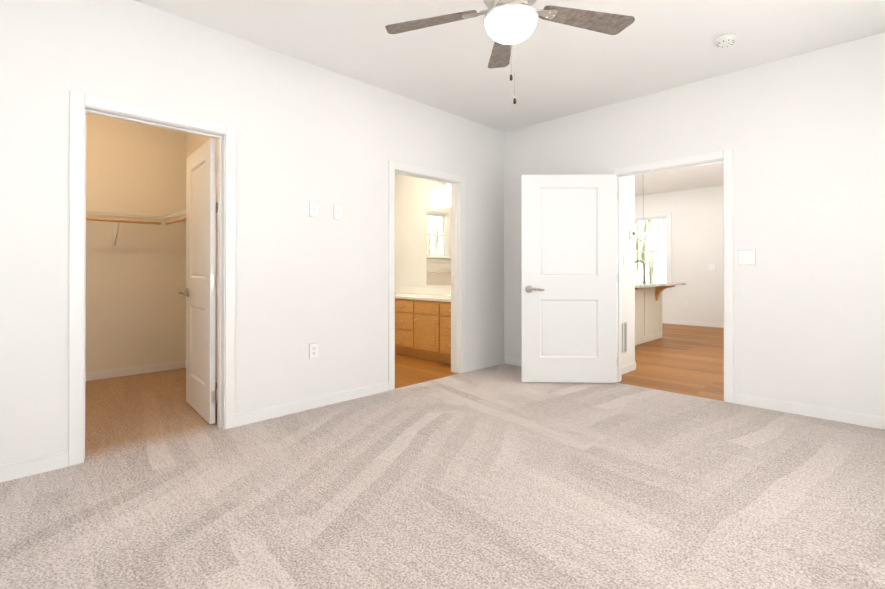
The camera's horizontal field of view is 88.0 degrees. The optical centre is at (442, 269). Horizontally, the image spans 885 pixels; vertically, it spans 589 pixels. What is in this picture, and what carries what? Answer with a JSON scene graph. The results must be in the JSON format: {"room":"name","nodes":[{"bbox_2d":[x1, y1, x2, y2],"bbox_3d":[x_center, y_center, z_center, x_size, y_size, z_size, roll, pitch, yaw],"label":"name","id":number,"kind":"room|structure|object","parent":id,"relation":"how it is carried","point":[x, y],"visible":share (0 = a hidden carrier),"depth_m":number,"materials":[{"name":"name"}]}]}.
{"room":"empty bedroom","nodes":[
{"label":"empty bedroom","id":0,"kind":"room"},
{"bbox_2d":[85,113,185,372],"bbox_3d":[-2.742,-0.260,5.446,0.120,2.740,4.870,0,0,45],"label":"wall","id":1,"kind":"structure","parent":0,"point":[135,299],"depth_m":4.84,"materials":[{"name":"paint"}]},
{"bbox_2d":[86,210,159,244],"bbox_3d":[-3.493,-0.407,4.359,0.330,0.305,2.009,0,0,45],"label":"wire shelf","id":2,"kind":"object","parent":1,"relation":"attached to","point":[115,231],"depth_m":4.59,"materials":[{"name":"white metal"}]},
{"bbox_2d":[85,360,183,380],"bbox_3d":[-3.614,1.064,4.461,0.013,0.085,1.950,0,0,45],"label":"baseboard","id":3,"kind":"structure","parent":1,"relation":"attached to","point":[112,373],"depth_m":4.82,"materials":[{"name":"white paint"}]},
{"bbox_2d":[186,133,217,372],"bbox_3d":[-2.045,-0.264,4.429,2.300,2.740,0.120,0,0,45],"label":"wall","id":4,"kind":"structure","parent":0,"point":[194,142],"depth_m":4.54,"materials":[{"name":"paint"}]},
{"bbox_2d":[160,202,217,231],"bbox_3d":[-2.320,-0.394,4.382,1.310,0.340,0.329,0,0,45],"label":"wire shelf","id":5,"kind":"object","parent":4,"relation":"attached to","point":[181,214],"depth_m":4.56,"materials":[{"name":"white metal"}]},
{"bbox_2d":[184,360,216,381],"bbox_3d":[-2.092,1.064,4.376,2.300,0.085,0.013,0,0,45],"label":"baseboard","id":6,"kind":"structure","parent":4,"relation":"attached to","point":[184,360],"depth_m":4.52,"materials":[{"name":"white paint"}]},
{"bbox_2d":[0,0,503,464],"bbox_3d":[-1.176,-0.267,3.587,0.120,2.740,5.320,0,0,45],"label":"wall","id":7,"kind":"structure","parent":0,"point":[326,140],"depth_m":3.33,"materials":[{"name":"white paint"}]},
{"bbox_2d":[0,451,67,482],"bbox_3d":[-2.490,1.055,2.153,0.013,0.085,1.139,0,0,45],"label":"baseboard","id":8,"kind":"structure","parent":7,"relation":"attached to","point":[24,468],"depth_m":2.45,"materials":[{"name":"white paint"}]},
{"bbox_2d":[68,91,235,465],"bbox_3d":[-1.819,0.076,2.932,0.123,2.048,0.801,0,0,45],"label":"door frame","id":9,"kind":"structure","parent":7,"relation":"attached to","point":[220,137],"depth_m":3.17,"materials":[{"name":"white paint"}]},
{"bbox_2d":[179,138,217,423],"bbox_3d":[-1.850,0.084,3.545,0.774,2.018,0.175,0,0,45],"label":"closet door","id":10,"kind":"structure","parent":7,"relation":"in","point":[200,292],"depth_m":3.44,"materials":[{"name":"white paint"}]},
{"bbox_2d":[235,381,388,426],"bbox_3d":[-0.974,1.061,3.693,0.013,0.085,1.370,0,0,45],"label":"baseboard","id":11,"kind":"structure","parent":7,"relation":"attached to","point":[258,415],"depth_m":3.59,"materials":[{"name":"white paint"}]},
{"bbox_2d":[309,343,317,358],"bbox_3d":[-1.024,0.648,3.645,0.011,0.119,0.075,0,0,45],"label":"outlet","id":12,"kind":"object","parent":7,"relation":"attached to","point":[313,350],"visible":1,"depth_m":3.64,"materials":[{"name":"white plastic"}]},
{"bbox_2d":[309,202,317,216],"bbox_3d":[-1.023,-0.477,3.649,0.012,0.117,0.073,0,0,45],"label":"light switch","id":13,"kind":"object","parent":7,"relation":"attached to","point":[313,209],"visible":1,"depth_m":3.64,"materials":[{"name":"white plastic"}]},
{"bbox_2d":[334,205,341,219],"bbox_3d":[-0.869,-0.476,3.805,0.012,0.117,0.073,0,0,45],"label":"light switch","id":14,"kind":"object","parent":7,"relation":"attached to","point":[337,211],"visible":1,"depth_m":3.80,"materials":[{"name":"white plastic"}]},
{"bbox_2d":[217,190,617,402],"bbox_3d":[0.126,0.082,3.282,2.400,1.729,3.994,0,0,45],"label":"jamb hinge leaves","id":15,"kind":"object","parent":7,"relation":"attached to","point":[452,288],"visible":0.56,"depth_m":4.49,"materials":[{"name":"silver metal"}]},
{"bbox_2d":[388,161,464,390],"bbox_3d":[-0.175,0.057,4.602,0.152,2.101,1.040,0,0,45],"label":"door frame","id":16,"kind":"structure","parent":7,"relation":"attached to","point":[392,166],"depth_m":4.88,"materials":[{"name":"white paint"}]},
{"bbox_2d":[465,356,503,372],"bbox_3d":[0.473,1.067,5.162,0.013,0.085,0.674,0,0,45],"label":"baseboard","id":17,"kind":"structure","parent":7,"relation":"attached to","point":[469,367],"depth_m":5.15,"materials":[{"name":"white paint"}]},
{"bbox_2d":[0,363,884,588],"bbox_3d":[-0.510,1.131,3.010,6.470,0.060,5.200,0,0,45],"label":"floor","id":18,"kind":"structure","parent":0,"point":[501,476],"depth_m":2.22,"materials":[{"name":"beige carpet"}]},
{"bbox_2d":[134,0,884,195],"bbox_3d":[1.436,-1.691,5.105,6.960,0.120,11.240,0,0,45],"label":"ceiling","id":19,"kind":"structure","parent":0,"point":[560,70],"depth_m":3.35,"materials":[{"name":"white paint"}]},
{"bbox_2d":[385,0,634,103],"bbox_3d":[0.307,-1.205,2.157,1.276,0.875,1.256,0,0,45],"label":"ceiling fan","id":20,"kind":"object","parent":19,"relation":"hanging from","point":[508,23],"visible":1,"depth_m":2.26,"materials":[{"name":"silver metal"}]},
{"bbox_2d":[639,228,647,240],"bbox_3d":[3.326,-1.051,7.592,0.144,1.140,0.144,0,0,45],"label":"pendant light","id":21,"kind":"object","parent":19,"relation":"hanging from","point":[643,236],"visible":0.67,"depth_m":7.55,"materials":[{"name":"silver metal"}]},
{"bbox_2d":[715,34,736,47],"bbox_3d":[2.009,-1.617,3.249,0.136,0.042,0.136,0,0,45],"label":"smoke detector","id":22,"kind":"object","parent":19,"relation":"attached to","point":[725,40],"visible":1,"depth_m":3.22,"materials":[{"name":"white plastic"}]},
{"bbox_2d":[395,323,723,400],"bbox_3d":[1.764,1.145,6.588,5.050,0.060,8.310,0,0,45],"label":"floor","id":23,"kind":"structure","parent":0,"point":[683,359],"depth_m":5.29,"materials":[{"name":"brown wood"}]},
{"bbox_2d":[395,298,450,363],"bbox_3d":[-0.219,0.745,5.947,1.826,0.735,0.600,0,0,45],"label":"bathroom vanity","id":24,"kind":"object","parent":23,"relation":"on","point":[422,322],"depth_m":5.59,"materials":[{"name":"brown wood"}]},
{"bbox_2d":[395,294,450,301],"bbox_3d":[-0.215,0.360,5.956,1.832,0.035,0.584,0,0,45],"label":"countertop","id":25,"kind":"structure","parent":24,"relation":"on","point":[438,297],"depth_m":5.79,"materials":[{"name":"white stone"}]},
{"bbox_2d":[635,284,682,344],"bbox_3d":[2.753,0.679,6.916,0.922,0.875,2.042,0,0,45],"label":"kitchen island","id":26,"kind":"object","parent":23,"relation":"on","point":[648,311],"depth_m":7.09,"materials":[{"name":"beige paint"}]},
{"bbox_2d":[635,282,670,287],"bbox_3d":[2.769,0.223,6.900,1.030,0.037,2.100,0,0,45],"label":"island countertop","id":27,"kind":"structure","parent":26,"relation":"on","point":[637,284],"depth_m":6.62,"materials":[{"name":"white stone"}]},
{"bbox_2d":[635,260,646,283],"bbox_3d":[3.141,0.031,7.325,0.212,0.350,0.090,0,0,45],"label":"faucet","id":28,"kind":"object","parent":27,"relation":"on","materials":[{"name":"metal"}]},
{"bbox_2d":[621,175,634,365],"bbox_3d":[1.879,-0.262,4.923,0.120,2.740,0.630,0,0,45],"label":"wall","id":29,"kind":"structure","parent":0,"point":[628,244],"depth_m":4.99,"materials":[{"name":"paint"}]},
{"bbox_2d":[622,320,627,354],"bbox_3d":[1.928,0.728,4.878,0.006,0.360,0.200,0,0,45],"label":"air vent","id":30,"kind":"object","parent":29,"relation":"in","point":[624,337],"visible":0.54,"depth_m":4.90,"materials":[{"name":"white plastic"}]},
{"bbox_2d":[622,362,635,373],"bbox_3d":[1.931,1.066,4.876,0.013,0.085,0.643,0,0,45],"label":"baseboard","id":31,"kind":"structure","parent":29,"relation":"attached to","point":[627,368],"depth_m":4.95,"materials":[{"name":"white paint"}]},
{"bbox_2d":[629,230,634,238],"bbox_3d":[2.092,-0.381,5.037,0.024,0.096,0.116,0,0,45],"label":"thermostat","id":32,"kind":"object","parent":29,"relation":"attached to","point":[631,234],"visible":1,"depth_m":5.00,"materials":[{"name":"grey plastic"}]},
{"bbox_2d":[395,32,884,416],"bbox_3d":[1.356,-0.262,4.911,6.710,2.740,0.120,0,0,45],"label":"wall","id":33,"kind":"structure","parent":0,"point":[802,136],"depth_m":3.56,"materials":[{"name":"white paint"}]},
{"bbox_2d":[395,286,450,293],"bbox_3d":[-0.017,0.293,6.157,1.832,0.100,0.020,0,0,45],"label":"backsplash","id":34,"kind":"structure","parent":33,"relation":"attached to","point":[400,289],"depth_m":6.41,"materials":[{"name":"white stone"}]},
{"bbox_2d":[427,207,450,284],"bbox_3d":[0.206,-0.307,5.956,1.195,1.030,0.006,0,0,45],"label":"bathroom mirror","id":35,"kind":"object","parent":33,"relation":"attached to","point":[438,246],"visible":0.36,"depth_m":6.20,"materials":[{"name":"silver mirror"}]},
{"bbox_2d":[434,183,450,193],"bbox_3d":[0.157,-1.081,5.899,0.740,0.140,0.160,0,0,45],"label":"sconce","id":36,"kind":"object","parent":33,"relation":"attached to","point":[439,187],"visible":0.42,"depth_m":6.03,"materials":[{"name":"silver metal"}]},
{"bbox_2d":[504,356,520,365],"bbox_3d":[1.188,1.066,4.978,1.289,0.085,0.013,0,0,45],"label":"baseboard","id":37,"kind":"structure","parent":33,"relation":"attached to","point":[507,360],"depth_m":5.34,"materials":[{"name":"white paint"}]},
{"bbox_2d":[521,174,616,382],"bbox_3d":[1.233,0.087,4.467,0.692,2.018,0.675,0,0,45],"label":"entry door","id":38,"kind":"structure","parent":33,"relation":"in","point":[568,288],"depth_m":4.45,"materials":[{"name":"white paint"}]},
{"bbox_2d":[609,149,733,402],"bbox_3d":[2.072,0.055,4.205,1.062,2.101,0.152,0,0,45],"label":"door frame","id":39,"kind":"structure","parent":33,"relation":"attached to","point":[727,155],"depth_m":3.82,"materials":[{"name":"white paint"}]},
{"bbox_2d":[738,250,755,264],"bbox_3d":[2.469,-0.097,3.718,0.119,0.119,0.018,0,0,45],"label":"light switch","id":40,"kind":"object","parent":33,"relation":"attached to","point":[746,257],"visible":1,"depth_m":3.72,"materials":[{"name":"white plastic"}]},
{"bbox_2d":[733,393,884,429],"bbox_3d":[2.999,1.059,3.195,1.669,0.085,0.013,0,0,45],"label":"baseboard","id":41,"kind":"structure","parent":33,"relation":"attached to","point":[867,420],"depth_m":3.42,"materials":[{"name":"white paint"}]},
{"bbox_2d":[635,186,723,322],"bbox_3d":[4.722,-0.243,9.597,5.290,2.740,0.120,0,0,45],"label":"wall","id":42,"kind":"structure","parent":0,"point":[697,231],"depth_m":9.19,"materials":[{"name":"paint"}]},
{"bbox_2d":[635,212,671,290],"bbox_3d":[4.397,-0.374,9.888,1.100,1.635,0.169,0,0,45],"label":"room window","id":43,"kind":"structure","parent":42,"relation":"in","point":[653,252],"depth_m":9.82,"materials":[{"name":"glass"}]},
{"bbox_2d":[662,319,723,327],"bbox_3d":[4.660,1.084,9.558,5.010,0.085,0.013,0,0,45],"label":"baseboard","id":44,"kind":"structure","parent":42,"relation":"attached to","point":[708,324],"depth_m":9.18,"materials":[{"name":"white paint"}]},
{"bbox_2d":[708,264,714,269],"bbox_3d":[5.268,-0.045,8.961,0.119,0.119,0.018,0,0,45],"label":"light switch","id":45,"kind":"object","parent":42,"relation":"attached to","point":[711,266],"visible":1,"depth_m":8.96,"materials":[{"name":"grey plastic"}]}
]}

